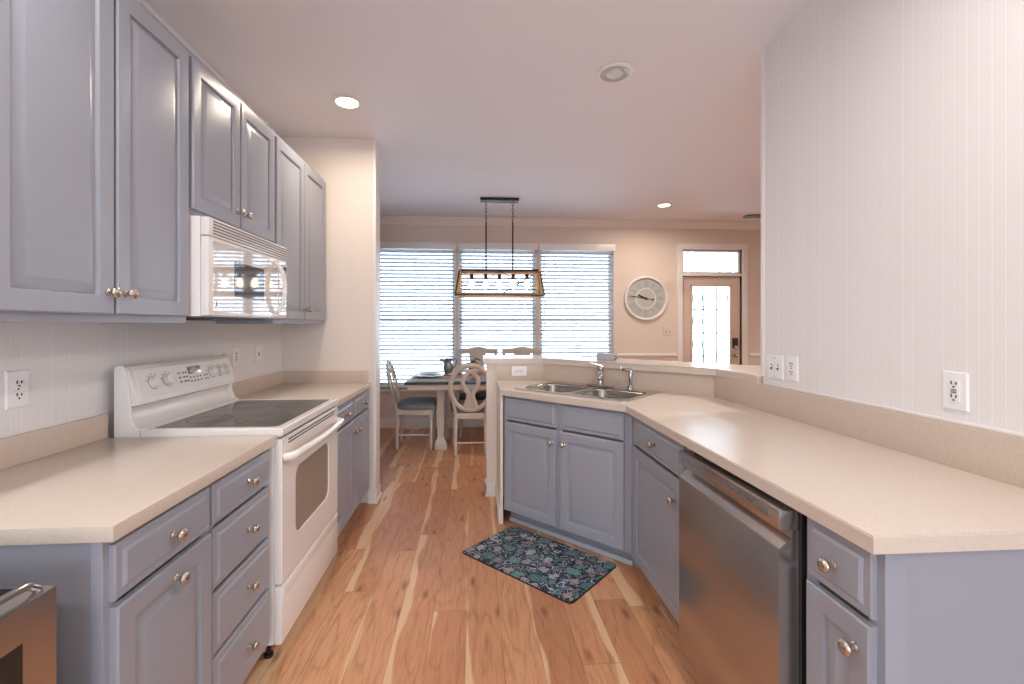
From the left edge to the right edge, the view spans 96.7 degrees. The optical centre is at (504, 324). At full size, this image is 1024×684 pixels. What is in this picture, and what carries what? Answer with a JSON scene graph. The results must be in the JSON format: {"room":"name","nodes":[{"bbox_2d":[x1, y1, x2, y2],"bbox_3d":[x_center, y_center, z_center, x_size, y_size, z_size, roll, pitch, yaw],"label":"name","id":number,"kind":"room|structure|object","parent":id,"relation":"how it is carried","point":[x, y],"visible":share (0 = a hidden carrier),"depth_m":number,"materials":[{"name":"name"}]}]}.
{"room":"kitchen","nodes":[
{"label":"kitchen","id":0,"kind":"room"},
{"bbox_2d":[0,0,281,438],"bbox_3d":[-1.544,-0.033,0.456,0.150,2.765,5.920,0,0,-4],"label":"wall","id":1,"kind":"structure","parent":0,"point":[71,366],"depth_m":1.73,"materials":[{"name":"paint"}]},
{"bbox_2d":[4,369,28,409],"bbox_3d":[-1.529,0.201,1.428,0.010,0.118,0.075,0,0,-4],"label":"outlet","id":2,"kind":"object","parent":1,"relation":"attached to","point":[16,382],"visible":1,"depth_m":1.42,"materials":[{"name":"white plastic"}]},
{"bbox_2d":[13,390,23,399],"bbox_3d":[-1.526,0.221,1.429,0.002,0.028,0.032,0,0,-4],"label":"receptacle","id":3,"kind":"object","parent":2,"relation":"attached to","point":[17,394],"depth_m":1.43,"materials":[{"name":"grey plastic"}]},
{"bbox_2d":[13,378,23,387],"bbox_3d":[-1.526,0.181,1.429,0.002,0.028,0.032,0,0,-4],"label":"receptacle","id":4,"kind":"object","parent":2,"relation":"attached to","point":[17,382],"depth_m":1.43,"materials":[{"name":"grey plastic"}]},
{"bbox_2d":[0,414,107,470],"bbox_3d":[-1.518,0.390,1.352,0.020,0.092,0.819,0,0,-4],"label":"backsplash","id":5,"kind":"structure","parent":1,"relation":"attached to","point":[18,449],"depth_m":1.52,"materials":[{"name":"beige laminate"}]},
{"bbox_2d":[0,0,188,322],"bbox_3d":[-1.347,-0.548,1.393,0.362,1.083,0.762,0,0,-4],"label":"upper cabinet","id":6,"kind":"object","parent":1,"relation":"attached to","point":[94,94],"visible":1,"depth_m":1.33,"materials":[{"name":"blue paint"}]},
{"bbox_2d":[186,47,274,241],"bbox_3d":[-1.399,-0.762,2.155,0.362,0.655,0.762,0,0,-4],"label":"upper cabinet","id":7,"kind":"object","parent":1,"relation":"attached to","point":[232,150],"visible":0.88,"depth_m":2.05,"materials":[{"name":"blue paint"}]},
{"bbox_2d":[186,216,286,320],"bbox_3d":[-1.359,-0.227,2.160,0.442,0.410,0.750,0,0,-4],"label":"microwave","id":8,"kind":"object","parent":7,"relation":"attached to","point":[235,274],"visible":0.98,"depth_m":1.99,"materials":[{"name":"white plastic"}]},
{"bbox_2d":[232,347,238,366],"bbox_3d":[-1.618,0.193,2.736,0.010,0.118,0.075,0,0,-4],"label":"outlet","id":9,"kind":"object","parent":1,"relation":"attached to","point":[235,350],"visible":1,"depth_m":2.72,"materials":[{"name":"white plastic"}]},
{"bbox_2d":[235,351,237,362],"bbox_3d":[-1.616,0.193,2.736,0.002,0.068,0.033,0,0,-4],"label":"receptacle","id":10,"kind":"object","parent":9,"relation":"attached to","point":[236,352],"depth_m":2.74,"materials":[{"name":"grey plastic"}]},
{"bbox_2d":[255,345,260,362],"bbox_3d":[-1.634,0.193,3.026,0.018,0.118,0.075,0,0,-4],"label":"light switch","id":11,"kind":"object","parent":1,"relation":"attached to","point":[257,347],"visible":1,"depth_m":3.02,"materials":[{"name":"white plastic"}]},
{"bbox_2d":[232,371,283,397],"bbox_3d":[-1.629,0.390,2.971,0.020,0.092,0.889,0,0,-4],"label":"backsplash","id":12,"kind":"structure","parent":1,"relation":"attached to","point":[245,387],"depth_m":2.98,"materials":[{"name":"beige laminate"}]},
{"bbox_2d":[216,130,325,323],"bbox_3d":[-1.455,-0.548,2.972,0.362,1.083,0.872,0,0,-4],"label":"upper cabinet","id":13,"kind":"object","parent":1,"relation":"attached to","point":[300,192],"visible":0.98,"depth_m":2.92,"materials":[{"name":"blue paint"}]},
{"bbox_2d":[282,137,374,502],"bbox_3d":[-1.408,-0.033,3.497,0.834,2.765,0.130,0,0,-4],"label":"wall","id":14,"kind":"structure","parent":0,"point":[344,341],"depth_m":3.44,"materials":[{"name":"paint"}]},
{"bbox_2d":[284,370,367,382],"bbox_3d":[-1.343,0.390,3.426,0.613,0.092,0.020,0,0,-4],"label":"backsplash","id":15,"kind":"structure","parent":14,"relation":"attached to","point":[342,376],"depth_m":3.42,"materials":[{"name":"beige laminate"}]},
{"bbox_2d":[368,484,381,503],"bbox_3d":[-1.006,1.305,3.525,0.072,0.090,0.190,0,0,-4],"label":"baseboard","id":16,"kind":"structure","parent":14,"relation":"attached to","point":[374,497],"depth_m":3.44,"materials":[{"name":"white paint"}]},
{"bbox_2d":[373,138,379,489],"bbox_3d":[-0.995,-0.083,3.526,0.023,2.665,0.154,0,0,-4],"label":"trim","id":17,"kind":"structure","parent":14,"relation":"attached to","point":[376,147],"depth_m":3.47,"materials":[{"name":"white paint"}]},
{"bbox_2d":[243,427,702,683],"bbox_3d":[0.875,1.400,1.864,7.600,0.100,8.800,0,0,-4],"label":"floor","id":18,"kind":"structure","parent":0,"point":[399,600],"depth_m":2.14,"materials":[{"name":"brown wood"}]},
{"bbox_2d":[0,582,55,683],"bbox_3d":[-1.134,0.913,0.604,0.580,0.874,0.500,0,0,-4],"label":"beverage cooler","id":19,"kind":"object","parent":18,"relation":"on","point":[28,610],"visible":1,"depth_m":0.82,"materials":[{"name":"silver metal"}]},
{"bbox_2d":[0,486,211,683],"bbox_3d":[-1.162,0.912,1.168,0.656,0.876,0.391,0,0,-4],"label":"base cabinet","id":20,"kind":"object","parent":18,"relation":"on","point":[134,608],"visible":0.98,"depth_m":1.06,"materials":[{"name":"blue paint"}]},
{"bbox_2d":[114,354,343,658],"bbox_3d":[-1.196,0.755,2.170,0.704,1.190,0.758,0,0,-4],"label":"range","id":21,"kind":"object","parent":18,"relation":"on","point":[195,396],"visible":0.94,"depth_m":1.99,"materials":[{"name":"white metal"}]},
{"bbox_2d":[141,398,337,436],"bbox_3d":[-1.181,0.427,2.171,0.539,0.035,0.758,0,0,-4],"label":"cooktop","id":22,"kind":"object","parent":21,"relation":"in","point":[281,417],"depth_m":2.01,"materials":[{"name":"grey glass"}]},
{"bbox_2d":[207,449,268,683],"bbox_3d":[-1.190,0.912,1.573,0.656,0.876,0.420,0,0,-4],"label":"base cabinet","id":23,"kind":"object","parent":18,"relation":"on","point":[239,499],"visible":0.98,"depth_m":1.55,"materials":[{"name":"blue paint"}]},
{"bbox_2d":[0,414,276,545],"bbox_3d":[-1.203,0.408,1.374,0.652,0.128,0.819,0,0,-4],"label":"countertop","id":24,"kind":"structure","parent":23,"relation":"on","point":[69,482],"depth_m":1.33,"materials":[{"name":"beige laminate"}]},
{"bbox_2d":[336,390,368,536],"bbox_3d":[-1.287,0.912,2.994,0.656,0.876,0.885,0,0,-4],"label":"base cabinet","id":25,"kind":"object","parent":18,"relation":"on","point":[353,434],"visible":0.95,"depth_m":2.96,"materials":[{"name":"blue paint"}]},
{"bbox_2d":[232,370,370,406],"bbox_3d":[-1.313,0.408,2.992,0.652,0.128,0.889,0,0,-4],"label":"countertop","id":26,"kind":"structure","parent":25,"relation":"on","point":[343,385],"depth_m":3.16,"materials":[{"name":"beige laminate"}]},
{"bbox_2d":[386,360,436,449],"bbox_3d":[-1.042,0.868,5.111,0.554,0.964,0.477,0,0,-4],"label":"dining chair","id":27,"kind":"object","parent":18,"relation":"on","point":[413,405],"visible":1,"depth_m":4.93,"materials":[{"name":"white wood"}]},
{"bbox_2d":[404,373,485,449],"bbox_3d":[-0.081,0.972,5.227,1.990,0.756,0.900,0,0,-4],"label":"dining table","id":28,"kind":"object","parent":18,"relation":"on","point":[443,433],"visible":0.41,"depth_m":4.90,"materials":[{"name":"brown wood"}]},
{"bbox_2d":[412,376,450,378],"bbox_3d":[-0.823,0.592,5.115,0.410,0.005,0.223,0,0,-4],"label":"table runner","id":29,"kind":"object","parent":28,"relation":"on","point":[416,377],"depth_m":5.11,"materials":[{"name":"pink fabric"}]},
{"bbox_2d":[415,374,442,377],"bbox_3d":[-0.859,0.579,5.174,0.325,0.022,0.325,0,0,-4],"label":"dinner plate","id":30,"kind":"object","parent":29,"relation":"on","point":[418,375],"visible":0.85,"depth_m":5.19,"materials":[{"name":"grey ceramic"}]},
{"bbox_2d":[419,372,439,374],"bbox_3d":[-0.859,0.553,5.174,0.247,0.022,0.247,0,0,-4],"label":"dinner plate","id":31,"kind":"object","parent":30,"relation":"on","point":[423,373],"visible":1,"depth_m":5.22,"materials":[{"name":"grey ceramic"}]},
{"bbox_2d":[411,379,460,381],"bbox_3d":[-0.713,0.592,4.873,0.560,0.004,0.220,0,0,-4],"label":"placemat","id":32,"kind":"object","parent":28,"relation":"on","point":[413,380],"visible":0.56,"depth_m":4.84,"materials":[{"name":"grey fabric"}]},
{"bbox_2d":[440,358,456,375],"bbox_3d":[-0.665,0.489,5.328,0.186,0.210,0.116,0,0,22],"label":"pitcher","id":33,"kind":"object","parent":28,"relation":"on","point":[448,367],"visible":0.98,"depth_m":5.29,"materials":[{"name":"grey metal"}]},
{"bbox_2d":[465,358,480,374],"bbox_3d":[-0.380,0.489,5.384,0.206,0.210,0.213,0,0,-4],"label":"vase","id":34,"kind":"object","parent":28,"relation":"on","point":[473,361],"visible":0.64,"depth_m":5.33,"materials":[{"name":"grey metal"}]},
{"bbox_2d":[466,375,485,378],"bbox_3d":[-0.329,0.592,5.170,0.211,0.005,0.303,0,0,-4],"label":"table runner","id":35,"kind":"object","parent":28,"relation":"on","point":[470,376],"depth_m":5.16,"materials":[{"name":"pink fabric"}]},
{"bbox_2d":[448,363,485,454],"bbox_3d":[-0.367,0.868,4.872,0.477,0.964,0.554,0,0,-4],"label":"dining chair","id":36,"kind":"object","parent":18,"relation":"on","point":[469,408],"visible":0.8,"depth_m":4.69,"materials":[{"name":"white wood"}]},
{"bbox_2d":[457,347,497,437],"bbox_3d":[-0.341,0.815,5.671,0.524,1.070,0.472,0,0,-4],"label":"dining chair","id":37,"kind":"object","parent":18,"relation":"on","point":[474,352],"visible":0.39,"depth_m":5.87,"materials":[{"name":"white wood"}]},
{"bbox_2d":[502,347,541,354],"bbox_3d":[0.237,0.815,5.710,0.524,1.070,0.472,0,0,-4],"label":"dining chair","id":38,"kind":"object","parent":18,"relation":"on","point":[517,350],"visible":0.11,"depth_m":5.91,"materials":[{"name":"white wood"}]},
{"bbox_2d":[463,526,615,603],"bbox_3d":[0.186,1.346,2.624,0.770,0.008,0.480,0,0,41],"label":"kitchen mat","id":39,"kind":"object","parent":18,"relation":"on","point":[563,572],"visible":1,"depth_m":2.57,"materials":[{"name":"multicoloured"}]},
{"bbox_2d":[504,396,638,566],"bbox_3d":[0.498,0.912,2.965,0.933,0.876,0.576,0,0,41],"label":"base cabinet","id":40,"kind":"object","parent":18,"relation":"on","point":[568,469],"visible":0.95,"depth_m":2.73,"materials":[{"name":"blue paint"}]},
{"bbox_2d":[496,364,1023,554],"bbox_3d":[0.674,0.387,2.292,1.307,0.172,2.716,0,0,-4],"label":"countertop","id":41,"kind":"structure","parent":40,"relation":"on","point":[885,481],"depth_m":1.44,"materials":[{"name":"beige laminate"}]},
{"bbox_2d":[512,366,525,375],"bbox_3d":[0.111,0.365,3.590,0.118,0.075,0.010,0,0,-4],"label":"outlet","id":42,"kind":"object","parent":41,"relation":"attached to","point":[516,370],"visible":1,"depth_m":3.59,"materials":[{"name":"white plastic"}]},
{"bbox_2d":[514,381,660,401],"bbox_3d":[0.537,0.522,3.031,0.840,0.184,0.515,0,0,41],"label":"sink","id":43,"kind":"object","parent":41,"relation":"in","point":[620,394],"visible":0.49,"depth_m":3.06,"materials":[{"name":"silver metal"}]},
{"bbox_2d":[620,366,633,389],"bbox_3d":[0.814,0.351,3.034,0.092,0.158,0.047,0,0,5],"label":"sprayer","id":44,"kind":"object","parent":43,"relation":"on","point":[630,371],"visible":1,"depth_m":3.02,"materials":[{"name":"silver metal"}]},
{"bbox_2d":[586,360,614,387],"bbox_3d":[0.619,0.338,3.116,0.212,0.183,0.215,0,0,41],"label":"faucet","id":45,"kind":"object","parent":41,"relation":"on","point":[600,368],"visible":1,"depth_m":3.16,"materials":[{"name":"silver metal"}]},
{"bbox_2d":[633,417,690,623],"bbox_3d":[0.992,0.912,2.155,0.654,0.876,0.685,0,0,-4],"label":"base cabinet","id":46,"kind":"object","parent":18,"relation":"on","point":[657,469],"visible":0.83,"depth_m":2.10,"materials":[{"name":"blue paint"}]},
{"bbox_2d":[679,450,806,683],"bbox_3d":[1.007,0.916,1.500,0.621,0.868,0.588,0,0,-4],"label":"dishwasher","id":47,"kind":"object","parent":18,"relation":"on","point":[743,550],"visible":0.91,"depth_m":1.39,"materials":[{"name":"grey metal"}]},
{"bbox_2d":[805,516,806,683],"bbox_3d":[1.040,0.871,1.505,0.554,0.778,0.570,0,0,-4],"label":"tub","id":48,"kind":"object","parent":47,"relation":"in","point":[805,516],"depth_m":1.20,"materials":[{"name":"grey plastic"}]},
{"bbox_2d":[806,517,1023,683],"bbox_3d":[1.065,0.912,1.090,0.654,0.876,0.226,0,0,-4],"label":"base cabinet","id":49,"kind":"object","parent":18,"relation":"on","point":[934,617],"visible":0.87,"depth_m":0.98,"materials":[{"name":"blue paint"}]},
{"bbox_2d":[144,0,814,221],"bbox_3d":[0.875,-1.465,1.864,7.600,0.100,8.800,0,0,-4],"label":"ceiling","id":50,"kind":"structure","parent":0,"point":[463,102],"depth_m":2.75,"materials":[{"name":"paint"}]},
{"bbox_2d":[333,95,360,108],"bbox_3d":[-0.998,-1.409,2.879,0.172,0.011,0.172,0,0,-4],"label":"recessed light","id":51,"kind":"object","parent":50,"relation":"in","point":[343,101],"visible":1,"depth_m":2.86,"materials":[{"name":"white paint"}]},
{"bbox_2d":[455,197,544,297],"bbox_3d":[-0.062,-0.867,5.108,0.989,1.096,0.310,0,0,-4],"label":"chandelier","id":52,"kind":"object","parent":50,"relation":"hanging from","point":[471,272],"visible":1,"depth_m":5.05,"materials":[{"name":"brown metal"}]},
{"bbox_2d":[469,274,473,288],"bbox_3d":[-0.372,-0.487,5.087,0.060,0.164,0.060,0,0,-4],"label":"bulb","id":53,"kind":"object","parent":52,"relation":"attached to","point":[471,283],"depth_m":5.07,"materials":[{"name":"black"}]},
{"bbox_2d":[483,274,487,288],"bbox_3d":[-0.217,-0.487,5.097,0.060,0.164,0.060,0,0,-4],"label":"bulb","id":54,"kind":"object","parent":52,"relation":"attached to","point":[485,275],"depth_m":5.08,"materials":[{"name":"black"}]},
{"bbox_2d":[497,274,501,288],"bbox_3d":[-0.062,-0.487,5.108,0.060,0.164,0.060,0,0,-4],"label":"bulb","id":55,"kind":"object","parent":52,"relation":"attached to","point":[499,285],"depth_m":5.09,"materials":[{"name":"black"}]},
{"bbox_2d":[511,274,515,288],"bbox_3d":[0.092,-0.487,5.118,0.060,0.164,0.060,0,0,-4],"label":"bulb","id":56,"kind":"object","parent":52,"relation":"attached to","point":[512,275],"depth_m":5.10,"materials":[{"name":"black"}]},
{"bbox_2d":[524,274,529,288],"bbox_3d":[0.247,-0.487,5.129,0.060,0.164,0.060,0,0,-4],"label":"bulb","id":57,"kind":"object","parent":52,"relation":"attached to","point":[526,275],"depth_m":5.11,"materials":[{"name":"black"}]},
{"bbox_2d":[597,62,632,82],"bbox_3d":[0.615,-1.403,2.548,0.200,0.023,0.200,0,0,-4],"label":"recessed light","id":58,"kind":"object","parent":50,"relation":"in","point":[616,72],"visible":1,"depth_m":2.53,"materials":[{"name":"white paint"}]},
{"bbox_2d":[656,203,671,206],"bbox_3d":[1.871,-1.409,5.349,0.172,0.011,0.172,0,0,-4],"label":"recessed light","id":59,"kind":"object","parent":50,"relation":"in","point":[660,204],"visible":1,"depth_m":5.34,"materials":[{"name":"white paint"}]},
{"bbox_2d":[742,214,760,218],"bbox_3d":[3.281,-1.225,4.590,1.648,0.380,1.599,0,0,-4],"label":"ceiling fan","id":60,"kind":"object","parent":50,"relation":"hanging from","point":[749,215],"visible":0.06,"depth_m":4.67,"materials":[{"name":"grey wood"}]},
{"bbox_2d":[380,216,760,418],"bbox_3d":[0.584,-0.033,6.141,7.200,2.765,0.206,0,0,-4],"label":"wall","id":61,"kind":"structure","parent":0,"point":[652,252],"depth_m":6.17,"materials":[{"name":"beige paint"}]},
{"bbox_2d":[380,241,455,387],"bbox_3d":[-1.174,-0.133,5.974,1.064,1.905,0.090,0,0,-4],"label":"blind","id":62,"kind":"object","parent":61,"relation":"attached to","point":[399,247],"visible":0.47,"depth_m":5.99,"materials":[{"name":"white paint"}]},
{"bbox_2d":[380,249,456,391],"bbox_3d":[-1.177,-0.085,6.029,1.070,1.910,0.150,0,0,-4],"label":"window","id":63,"kind":"structure","parent":61,"relation":"attached to","point":[381,389],"depth_m":6.06,"materials":[{"name":"white paint"}]},
{"bbox_2d":[380,418,483,427],"bbox_3d":[-0.328,1.290,6.033,5.365,0.120,0.018,0,0,-4],"label":"baseboard","id":64,"kind":"structure","parent":61,"relation":"attached to","point":[424,422],"depth_m":5.97,"materials":[{"name":"white paint"}]},
{"bbox_2d":[457,250,535,390],"bbox_3d":[-0.100,-0.085,6.102,1.070,1.910,0.150,0,0,-4],"label":"window","id":65,"kind":"structure","parent":61,"relation":"attached to","point":[459,250],"depth_m":6.14,"materials":[{"name":"white paint"}]},
{"bbox_2d":[457,242,537,368],"bbox_3d":[-0.096,-0.133,6.047,1.064,1.905,0.090,0,0,-4],"label":"blind","id":66,"kind":"object","parent":61,"relation":"attached to","point":[492,248],"visible":0.62,"depth_m":6.06,"materials":[{"name":"white paint"}]},
{"bbox_2d":[539,250,611,350],"bbox_3d":[0.963,-0.085,6.175,1.040,1.910,0.150,0,0,-4],"label":"window","id":67,"kind":"structure","parent":61,"relation":"attached to","point":[539,250],"depth_m":6.20,"materials":[{"name":"white paint"}]},
{"bbox_2d":[539,243,615,356],"bbox_3d":[0.966,-0.133,6.120,1.034,1.905,0.090,0,0,-4],"label":"blind","id":68,"kind":"object","parent":61,"relation":"attached to","point":[579,249],"visible":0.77,"depth_m":6.13,"materials":[{"name":"white paint"}]},
{"bbox_2d":[624,276,667,320],"bbox_3d":[1.914,-0.361,6.175,0.604,0.604,0.038,0,0,-4],"label":"wall clock","id":69,"kind":"object","parent":61,"relation":"attached to","point":[645,297],"visible":1,"depth_m":6.18,"materials":[{"name":"white paint"}]},
{"bbox_2d":[663,327,671,335],"bbox_3d":[2.220,0.088,6.206,0.118,0.118,0.018,0,0,-4],"label":"light switch","id":70,"kind":"object","parent":61,"relation":"attached to","point":[667,331],"visible":1,"depth_m":6.21,"materials":[{"name":"beige plastic"}]},
{"bbox_2d":[677,243,748,364],"bbox_3d":[2.852,0.119,6.278,1.009,2.462,0.120,0,0,-4],"label":"door","id":71,"kind":"structure","parent":61,"relation":"attached to","point":[685,285],"depth_m":6.27,"materials":[{"name":"white paint"}]},
{"bbox_2d":[486,364,705,523],"bbox_3d":[0.693,0.829,3.134,2.043,1.043,0.765,0,0,28],"label":"wall","id":72,"kind":"structure","parent":0,"point":[494,400],"depth_m":3.60,"materials":[{"name":"paint"}]},
{"bbox_2d":[485,478,499,524],"bbox_3d":[-0.092,1.300,3.403,0.102,0.100,0.662,0,0,-4],"label":"baseboard","id":73,"kind":"structure","parent":72,"relation":"attached to","point":[491,490],"depth_m":3.58,"materials":[{"name":"white paint"}]},
{"bbox_2d":[497,364,542,379],"bbox_3d":[0.122,0.371,3.606,0.377,0.130,0.019,0,0,-4],"label":"backsplash","id":74,"kind":"structure","parent":72,"relation":"attached to","point":[504,371],"depth_m":3.60,"materials":[{"name":"beige laminate"}]},
{"bbox_2d":[483,355,762,383],"bbox_3d":[0.802,0.285,3.238,2.450,0.042,0.718,0,0,40],"label":"bar","id":75,"kind":"object","parent":72,"relation":"on","point":[747,373],"visible":0.82,"depth_m":3.12,"materials":[{"name":"beige laminate"}]},
{"bbox_2d":[597,353,616,360],"bbox_3d":[0.766,0.239,3.416,0.146,0.051,0.060,0,0,25],"label":"card holder","id":76,"kind":"object","parent":75,"relation":"on","point":[600,356],"visible":0.98,"depth_m":3.39,"materials":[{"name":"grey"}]},
{"bbox_2d":[543,364,712,395],"bbox_3d":[0.796,0.371,3.191,1.309,0.130,0.019,0,0,41],"label":"backsplash","id":77,"kind":"structure","parent":72,"relation":"attached to","point":[697,384],"depth_m":3.09,"materials":[{"name":"beige laminate"}]},
{"bbox_2d":[763,0,1023,432],"bbox_3d":[1.542,-0.033,0.027,0.115,2.765,4.645,0,0,-4],"label":"wall","id":78,"kind":"structure","parent":0,"point":[894,129],"depth_m":1.58,"materials":[{"name":"paint"}]},
{"bbox_2d":[761,49,764,375],"bbox_3d":[1.384,-0.576,2.344,0.127,1.678,0.024,0,0,-4],"label":"trim","id":79,"kind":"structure","parent":78,"relation":"attached to","point":[763,50],"depth_m":2.33,"materials":[{"name":"white paint"}]},
{"bbox_2d":[767,354,783,379],"bbox_3d":[1.324,0.207,2.240,0.018,0.118,0.118,0,0,-4],"label":"light switch","id":80,"kind":"object","parent":78,"relation":"attached to","point":[775,363],"visible":1,"depth_m":2.23,"materials":[{"name":"white plastic"}]},
{"bbox_2d":[787,355,798,381],"bbox_3d":[1.336,0.202,2.120,0.010,0.118,0.075,0,0,-4],"label":"outlet","id":81,"kind":"object","parent":78,"relation":"attached to","point":[792,361],"visible":1,"depth_m":2.11,"materials":[{"name":"white plastic"}]},
{"bbox_2d":[713,375,1023,487],"bbox_3d":[1.347,0.368,1.883,0.020,0.135,1.810,0,0,-4],"label":"backsplash","id":82,"kind":"structure","parent":78,"relation":"attached to","point":[998,456],"depth_m":1.57,"materials":[{"name":"beige laminate"}]},
{"bbox_2d":[764,382,1023,436],"bbox_3d":[1.367,0.296,1.649,0.014,0.009,1.335,0,0,-4],"label":"trim","id":83,"kind":"structure","parent":78,"relation":"attached to","point":[775,385],"depth_m":1.52,"materials":[{"name":"white paint"}]},
{"bbox_2d":[943,371,969,411],"bbox_3d":[1.385,0.203,1.401,0.010,0.118,0.075,0,0,-4],"label":"outlet","id":84,"kind":"object","parent":78,"relation":"attached to","point":[956,385],"visible":1,"depth_m":1.39,"materials":[{"name":"white plastic"}]},
{"bbox_2d":[948,379,959,402],"bbox_3d":[1.383,0.203,1.401,0.002,0.068,0.033,0,0,-4],"label":"receptacle","id":85,"kind":"object","parent":84,"relation":"attached to","point":[953,384],"depth_m":1.40,"materials":[{"name":"grey plastic"}]},
{"label":"outside","id":86,"kind":"structure","parent":0,"visible":0},
{"bbox_2d":[380,338,726,381],"bbox_3d":[0.000,1.800,0.000,120.000,0.100,120.000,0,0,-4],"label":"ground","id":87,"kind":"structure","parent":86,"point":[697,341],"depth_m":35.39,"materials":[{"name":"white"}]},
{"bbox_2d":[687,252,735,361],"bbox_3d":[5.999,-2.045,15.220,3.878,7.599,5.488,0,0,-20],"label":"bare tree","id":88,"kind":"object","parent":87,"relation":"on","point":[688,253],"visible":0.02,"depth_m":14.90,"materials":[{"name":"grey plant"}]},
{"bbox_2d":[709,252,735,347],"bbox_3d":[9.005,-1.677,17.892,5.403,6.866,3.554,0,0,-22],"label":"bare tree","id":89,"kind":"object","parent":87,"relation":"on","point":[728,267],"visible":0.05,"depth_m":17.16,"materials":[{"name":"grey plant"}]},
{"bbox_3d":[2.911,1.565,7.290,3.600,0.370,1.750,0,0,-4],"label":"porch","id":90,"kind":"object","parent":87,"relation":"on","visible":0},
{"bbox_2d":[575,346,728,363],"bbox_3d":[2.858,0.855,8.063,3.280,1.050,0.080,0,0,-4],"label":"porch railing","id":91,"kind":"object","parent":90,"relation":"on","point":[697,350],"visible":0.1,"depth_m":8.09,"materials":[{"name":"white paint"}]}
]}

